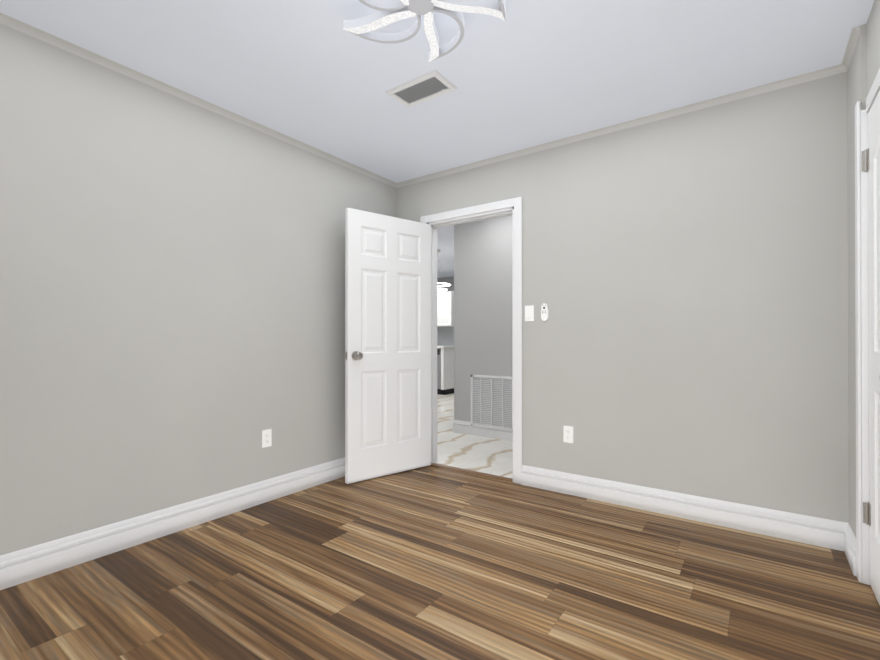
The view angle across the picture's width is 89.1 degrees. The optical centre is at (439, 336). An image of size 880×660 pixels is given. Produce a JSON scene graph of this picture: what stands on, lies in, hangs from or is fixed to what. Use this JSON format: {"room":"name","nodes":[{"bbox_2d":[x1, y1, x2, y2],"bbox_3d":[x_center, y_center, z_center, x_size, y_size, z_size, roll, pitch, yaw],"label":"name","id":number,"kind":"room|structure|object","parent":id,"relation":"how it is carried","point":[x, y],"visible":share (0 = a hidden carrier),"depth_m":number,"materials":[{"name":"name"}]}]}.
{"room":"empty bedroom","nodes":[
{"label":"empty bedroom","id":0,"kind":"room"},
{"bbox_2d":[0,24,396,554],"bbox_3d":[-1.415,-0.147,2.645,0.120,2.440,3.370,0,0,36],"label":"wall","id":1,"kind":"structure","parent":0,"point":[172,300],"depth_m":2.37,"materials":[{"name":"beige paint"}]},
{"bbox_2d":[0,457,344,589],"bbox_3d":[-1.323,1.003,2.648,0.020,0.140,3.250,0,0,36],"label":"baseboard","id":2,"kind":"structure","parent":1,"relation":"attached to","point":[31,563],"depth_m":2.34,"materials":[{"name":"white wood"}]},
{"bbox_2d":[262,429,271,447],"bbox_3d":[-1.133,0.664,2.926,0.008,0.115,0.070,0,0,36],"label":"outlet","id":3,"kind":"object","parent":1,"relation":"attached to","point":[267,438],"visible":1,"depth_m":2.92,"materials":[{"name":"white plastic"}]},
{"bbox_2d":[0,0,873,277],"bbox_3d":[-0.389,-1.405,5.605,8.110,0.100,9.370,0,0,36],"label":"ceiling","id":4,"kind":"structure","parent":0,"point":[525,75],"depth_m":2.21,"materials":[{"name":"paint"}]},
{"bbox_2d":[385,69,456,107],"bbox_3d":[-0.105,-1.358,2.469,0.350,0.019,0.205,0,0,36],"label":"ceiling vent","id":5,"kind":"object","parent":4,"relation":"in","point":[435,83],"visible":1,"depth_m":2.45,"materials":[{"name":"white metal"}]},
{"bbox_2d":[343,0,505,61],"bbox_3d":[-0.095,-1.319,1.697,0.666,0.104,0.653,0,0,36],"label":"ceiling light","id":6,"kind":"object","parent":4,"relation":"attached to","point":[389,12],"visible":1,"depth_m":1.78,"materials":[{"name":"grey"}]},
{"bbox_2d":[0,13,859,187],"bbox_3d":[-0.115,-1.353,1.794,2.990,0.034,3.250,0,0,36],"label":"crown molding","id":7,"kind":"structure","parent":4,"relation":"attached to","point":[25,28],"depth_m":2.57,"materials":[{"name":"paint"}]},
{"bbox_2d":[437,249,450,295],"bbox_3d":[-0.052,-0.999,6.942,0.442,0.700,0.442,0,0,36],"label":"light","id":8,"kind":"object","parent":4,"relation":"hanging from","point":[440,289],"visible":0.4,"depth_m":6.89,"materials":[{"name":"white"}]},
{"bbox_2d":[0,465,879,659],"bbox_3d":[-0.133,1.119,1.759,3.230,0.100,3.430,0,0,36],"label":"floor","id":9,"kind":"structure","parent":0,"point":[430,562],"depth_m":1.90,"materials":[{"name":"brown wood"}]},
{"bbox_2d":[431,463,512,481],"bbox_3d":[0.240,1.075,3.565,0.779,0.004,0.060,0,0,36],"label":"threshold strip","id":10,"kind":"object","parent":9,"relation":"on","point":[474,472],"visible":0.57,"depth_m":3.53,"materials":[{"name":"brown wood"}]},
{"bbox_2d":[437,276,453,326],"bbox_3d":[1.906,-0.122,8.808,8.110,2.440,0.120,0,0,36],"label":"wall","id":11,"kind":"structure","parent":0,"point":[449,280],"depth_m":9.97,"materials":[{"name":"paint"}]},
{"bbox_2d":[437,326,453,345],"bbox_3d":[-0.399,-0.014,9.466,1.995,0.388,0.010,0,0,36],"label":"backsplash","id":12,"kind":"structure","parent":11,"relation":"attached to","point":[445,336],"depth_m":9.10,"materials":[{"name":"grey tile"}]},
{"bbox_2d":[437,291,453,326],"bbox_3d":[0.100,-0.547,8.896,0.518,0.670,0.340,0,0,36],"label":"upper cabinet","id":13,"kind":"object","parent":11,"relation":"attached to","point":[445,309],"depth_m":8.68,"materials":[{"name":"white wood"}]},
{"bbox_2d":[437,346,453,347],"bbox_3d":[-0.571,0.199,9.208,2.015,0.039,0.630,0,0,36],"label":"countertop","id":14,"kind":"structure","parent":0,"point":[445,346],"depth_m":8.45,"materials":[{"name":"white stone"}]},
{"bbox_2d":[435,393,512,478],"bbox_3d":[0.609,1.141,6.989,8.110,0.100,5.940,0,0,36],"label":"floor","id":15,"kind":"structure","parent":0,"point":[492,456],"depth_m":4.28,"materials":[{"name":"tile"}]},
{"bbox_2d":[437,348,442,394],"bbox_3d":[-0.092,0.660,8.814,0.600,0.874,0.611,0,0,36],"label":"dishwasher","id":16,"kind":"object","parent":15,"relation":"on","point":[439,391],"visible":0.12,"depth_m":8.45,"materials":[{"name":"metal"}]},
{"bbox_2d":[454,215,511,421],"bbox_3d":[1.542,-0.141,4.175,3.310,2.440,0.120,0,0,36],"label":"wall","id":17,"kind":"structure","parent":0,"point":[482,297],"depth_m":4.88,"materials":[{"name":"paint"}]},
{"bbox_2d":[453,420,512,440],"bbox_3d":[1.480,1.009,4.203,3.210,0.140,0.140,0,0,36],"label":"baseboard","id":18,"kind":"structure","parent":17,"relation":"attached to","point":[463,427],"depth_m":4.86,"materials":[{"name":"white wood"}]},
{"bbox_2d":[471,375,512,430],"bbox_3d":[0.558,0.699,4.789,0.530,0.565,0.022,0,0,36],"label":"air vent","id":19,"kind":"object","parent":17,"relation":"in","point":[492,401],"visible":0.85,"depth_m":4.78,"materials":[{"name":"white metal"}]},
{"bbox_2d":[397,71,848,522],"bbox_3d":[0.865,-0.145,3.159,3.230,2.440,0.120,0,0,36],"label":"wall","id":20,"kind":"structure","parent":0,"point":[685,277],"depth_m":2.63,"materials":[{"name":"beige paint"}]},
{"bbox_2d":[345,208,430,483],"bbox_3d":[-0.383,0.065,3.503,0.790,2.008,0.175,0,0,-39],"label":"interior door","id":21,"kind":"structure","parent":20,"relation":"in","point":[387,345],"depth_m":3.46,"materials":[{"name":"white painted wood"},{"name":"brushed nickel"}]},
{"bbox_2d":[420,197,521,483],"bbox_3d":[0.257,0.026,3.594,0.939,2.102,0.152,0,0,36],"label":"door frame","id":22,"kind":"structure","parent":20,"relation":"attached to","point":[511,206],"depth_m":3.32,"materials":[{"name":"white wood"}]},
{"bbox_2d":[525,305,533,321],"bbox_3d":[0.645,-0.170,3.236,0.070,0.115,0.012,0,0,36],"label":"rocker light switch","id":23,"kind":"object","parent":20,"relation":"attached to","point":[529,313],"visible":1,"depth_m":3.23,"materials":[{"name":"white plastic"}]},
{"bbox_2d":[541,303,548,320],"bbox_3d":[0.740,-0.175,3.162,0.052,0.125,0.022,0,0,36],"label":"cradle","id":24,"kind":"object","parent":20,"relation":"attached to","point":[544,312],"visible":1,"depth_m":3.15,"materials":[{"name":"white plastic"}]},
{"bbox_2d":[563,426,573,442],"bbox_3d":[0.881,0.670,3.066,0.070,0.115,0.008,0,0,36],"label":"outlet","id":25,"kind":"object","parent":20,"relation":"attached to","point":[568,437],"visible":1,"depth_m":3.06,"materials":[{"name":"white plastic"}]},
{"bbox_2d":[521,465,855,556],"bbox_3d":[1.319,1.003,2.744,1.773,0.140,0.020,0,0,36],"label":"baseboard","id":26,"kind":"structure","parent":20,"relation":"attached to","point":[832,534],"depth_m":2.58,"materials":[{"name":"white wood"}]},
{"bbox_2d":[847,0,879,536],"bbox_3d":[1.127,-0.154,0.827,0.150,2.440,3.370,0,0,36],"label":"wall","id":27,"kind":"structure","parent":0,"point":[863,68],"depth_m":2.10,"materials":[{"name":"beige paint"}]},
{"bbox_2d":[855,69,879,584],"bbox_3d":[1.676,0.018,1.604,0.162,2.102,0.865,0,0,36],"label":"door frame","id":28,"kind":"structure","parent":27,"relation":"attached to","point":[862,356],"depth_m":1.95,"materials":[{"name":"white wood"}]},
{"bbox_2d":[864,90,879,604],"bbox_3d":[1.655,0.048,1.625,0.175,2.026,0.743,0,0,36],"label":"door","id":29,"kind":"structure","parent":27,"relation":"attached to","point":[872,168],"depth_m":1.84,"materials":[{"name":"white painted wood"},{"name":"brushed nickel"}]}
]}

